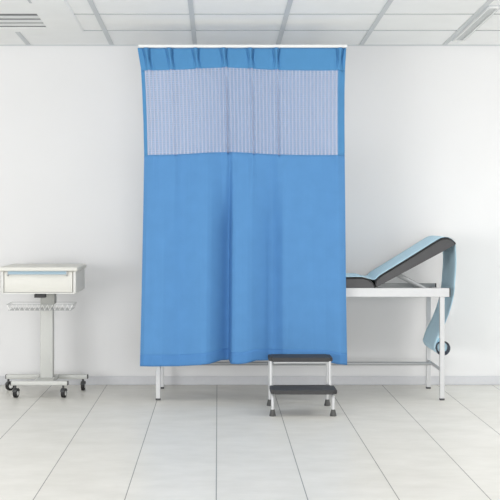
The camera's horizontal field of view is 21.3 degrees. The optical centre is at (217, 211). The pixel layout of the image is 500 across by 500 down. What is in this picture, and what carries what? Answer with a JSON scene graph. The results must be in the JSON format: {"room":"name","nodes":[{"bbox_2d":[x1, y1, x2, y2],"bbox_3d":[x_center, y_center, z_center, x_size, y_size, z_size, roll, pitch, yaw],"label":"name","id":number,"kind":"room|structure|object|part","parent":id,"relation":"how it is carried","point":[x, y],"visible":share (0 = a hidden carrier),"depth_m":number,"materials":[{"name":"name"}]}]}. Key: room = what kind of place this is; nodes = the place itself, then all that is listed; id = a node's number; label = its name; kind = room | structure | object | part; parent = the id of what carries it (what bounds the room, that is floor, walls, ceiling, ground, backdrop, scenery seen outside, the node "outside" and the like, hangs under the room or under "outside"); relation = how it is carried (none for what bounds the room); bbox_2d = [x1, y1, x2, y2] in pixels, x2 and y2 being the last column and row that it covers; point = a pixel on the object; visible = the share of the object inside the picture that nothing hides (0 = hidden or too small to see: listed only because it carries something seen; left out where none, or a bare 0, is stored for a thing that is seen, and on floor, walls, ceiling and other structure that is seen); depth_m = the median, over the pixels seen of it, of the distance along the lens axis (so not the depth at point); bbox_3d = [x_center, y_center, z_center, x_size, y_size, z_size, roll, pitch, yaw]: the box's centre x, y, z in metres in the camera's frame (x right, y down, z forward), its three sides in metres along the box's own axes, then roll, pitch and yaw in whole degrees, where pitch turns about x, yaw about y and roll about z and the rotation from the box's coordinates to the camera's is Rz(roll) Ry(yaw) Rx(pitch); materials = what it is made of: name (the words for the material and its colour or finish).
{"room":"hospital room","nodes":[
{"label":"hospital room","id":0,"kind":"room"},
{"bbox_2d":[0,46,499,375],"bbox_3d":[0.200,-0.150,10.060,9.000,2.900,0.120,0,0,0],"label":"wall","id":1,"kind":"structure","parent":0,"point":[422,123],"depth_m":10.00,"materials":[{"name":"paint"}]},
{"bbox_2d":[138,45,346,47],"bbox_3d":[0.168,-1.121,9.511,1.417,0.070,0.977,0,0,0],"label":"rail","id":2,"kind":"object","parent":1,"relation":"attached to","point":[139,46],"visible":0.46,"depth_m":9.02,"materials":[{"name":"white metal"}]},
{"bbox_2d":[138,47,346,366],"bbox_3d":[0.167,-0.032,9.062,1.428,2.166,0.151,0,0,0],"label":"privacy curtain","id":3,"kind":"object","parent":2,"relation":"hanging from","point":[244,249],"visible":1,"depth_m":9.04,"materials":[{"name":"blue fabric"}]},
{"bbox_3d":[0.157,-0.684,9.046,1.315,0.602,0.061,0,0,0],"label":"net panel","id":4,"kind":"part","parent":3,"relation":"part of","materials":[{"name":"blue fabric"}]},
{"bbox_2d":[0,376,499,384],"bbox_3d":[0.200,1.266,9.994,8.800,0.067,0.012,0,0,0],"label":"baseboard","id":5,"kind":"structure","parent":1,"relation":"attached to","point":[92,380],"depth_m":9.99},
{"bbox_2d":[0,45,499,45],"bbox_3d":[0.200,-1.257,9.990,8.800,0.018,0.020,0,0,0],"label":"trim","id":6,"kind":"structure","parent":1,"relation":"attached to","point":[0,45],"depth_m":9.98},
{"bbox_2d":[0,385,499,499],"bbox_3d":[0.200,1.350,6.560,9.000,0.100,7.120,0,0,0],"label":"floor","id":7,"kind":"structure","parent":0,"point":[96,442],"depth_m":7.53,"materials":[{"name":"tile"}]},
{"bbox_2d":[0,264,87,397],"bbox_3d":[-1.250,0.840,9.495,0.606,0.920,0.634,0,0,0],"label":"trolley","id":8,"kind":"object","parent":7,"relation":"on","point":[44,281],"visible":1,"depth_m":9.29,"materials":[{"name":"white metal"}]},
{"bbox_3d":[-1.249,0.420,9.191,0.408,0.021,0.023,0,0,0],"label":"handle","id":9,"kind":"part","parent":8,"relation":"part of","materials":[{"name":"blue plastic"}]},
{"bbox_3d":[-1.243,0.485,9.451,0.472,0.142,0.498,0,0,0],"label":"drawer","id":10,"kind":"part","parent":8,"relation":"part of","materials":[{"name":"white plastic"}]},
{"bbox_3d":[-1.233,0.581,9.235,0.079,0.025,0.050,0,0,0],"label":"lever","id":11,"kind":"part","parent":8,"relation":"part of","materials":[{"name":"black plastic"}]},
{"bbox_2d":[7,302,75,309],"bbox_3d":[-1.239,0.663,9.361,0.465,0.045,0.238,0,0,0],"label":"wire tray","id":12,"kind":"object","parent":8,"relation":"on","point":[43,305],"depth_m":9.41,"materials":[{"name":"grey metal"}]},
{"bbox_3d":[-1.222,1.194,9.500,0.132,0.028,0.360,0,0,0],"label":"plate","id":13,"kind":"part","parent":8,"relation":"part of","materials":[{"name":"grey paint"}]},
{"bbox_2d":[267,354,336,416],"bbox_3d":[0.542,1.129,8.698,0.430,0.342,0.547,0,0,0],"label":"step stool","id":14,"kind":"object","parent":7,"relation":"on","point":[328,389],"visible":1,"depth_m":8.73,"materials":[{"name":"grey rubber"}]},
{"bbox_3d":[0.348,1.133,8.930,0.021,0.303,0.021,0,0,0],"label":"leg","id":15,"kind":"part","parent":14,"relation":"part of","materials":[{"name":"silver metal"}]},
{"bbox_3d":[0.348,1.133,8.615,0.021,0.304,0.301,0,0,0],"label":"leg","id":16,"kind":"part","parent":14,"relation":"part of","materials":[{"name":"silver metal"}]},
{"bbox_3d":[0.545,0.991,8.854,0.360,0.013,0.177,0,0,0],"label":"tread frame","id":17,"kind":"part","parent":14,"relation":"part of","materials":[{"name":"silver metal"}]},
{"bbox_3d":[0.734,1.133,8.930,0.021,0.303,0.021,0,0,0],"label":"leg","id":18,"kind":"part","parent":14,"relation":"part of","materials":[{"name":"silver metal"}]},
{"bbox_3d":[0.734,1.133,8.615,0.021,0.304,0.301,0,0,0],"label":"leg","id":19,"kind":"part","parent":14,"relation":"part of","materials":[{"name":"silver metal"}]},
{"bbox_2d":[156,238,455,399],"bbox_3d":[0.587,0.740,9.496,2.115,1.121,0.633,0,0,0],"label":"bed","id":20,"kind":"object","parent":7,"relation":"on","point":[355,286],"visible":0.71,"depth_m":9.18,"materials":[{"name":"white metal"}]},
{"bbox_3d":[-0.414,0.937,9.197,0.032,0.702,0.032,0,0,0],"label":"leg","id":21,"kind":"part","parent":20,"relation":"part of","materials":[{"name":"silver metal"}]},
{"bbox_3d":[-0.414,0.937,9.796,0.032,0.702,0.032,0,0,0],"label":"leg","id":22,"kind":"part","parent":20,"relation":"part of","materials":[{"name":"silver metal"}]},
{"bbox_3d":[0.565,0.556,9.197,2.066,0.062,0.034,0,0,0],"label":"rail","id":23,"kind":"part","parent":20,"relation":"part of","materials":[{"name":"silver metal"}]},
{"bbox_2d":[346,236,455,354],"bbox_3d":[0.607,0.585,9.497,2.094,0.824,0.550,0,0,0],"label":"paper roll","id":24,"kind":"object","parent":20,"relation":"on","point":[431,336],"visible":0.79,"depth_m":9.45,"materials":[{"name":"blue paper"}]},
{"bbox_3d":[0.565,0.556,9.796,2.066,0.062,0.034,0,0,0],"label":"rail","id":25,"kind":"part","parent":20,"relation":"part of","materials":[{"name":"grey metal"}]},
{"bbox_3d":[1.549,0.937,9.796,0.032,0.702,0.032,0,0,0],"label":"leg","id":26,"kind":"part","parent":20,"relation":"part of","materials":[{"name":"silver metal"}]},
{"bbox_3d":[1.549,0.937,9.197,0.032,0.702,0.032,0,0,0],"label":"leg","id":27,"kind":"part","parent":20,"relation":"part of","materials":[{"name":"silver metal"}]},
{"bbox_2d":[0,0,499,44],"bbox_3d":[0.200,-1.457,4.590,8.800,0.411,10.821,0,0,0],"label":"ceiling","id":28,"kind":"structure","parent":0,"point":[103,22],"depth_m":9.02,"materials":[{"name":"tile"}]},
{"bbox_2d":[0,0,82,31],"bbox_3d":[-1.430,-1.301,8.639,0.972,0.067,1.477,0,0,0],"label":"air conditioner","id":29,"kind":"object","parent":28,"relation":"attached to","point":[15,15],"visible":1,"depth_m":8.78,"materials":[{"name":"metal"}]},
{"bbox_2d":[451,5,499,41],"bbox_3d":[1.760,-1.282,9.120,0.100,0.064,1.355,0,0,0],"label":"ceiling light","id":30,"kind":"object","parent":28,"relation":"attached to","point":[484,15],"visible":1,"depth_m":9.03,"materials":[{"name":"white plastic"}]}
]}

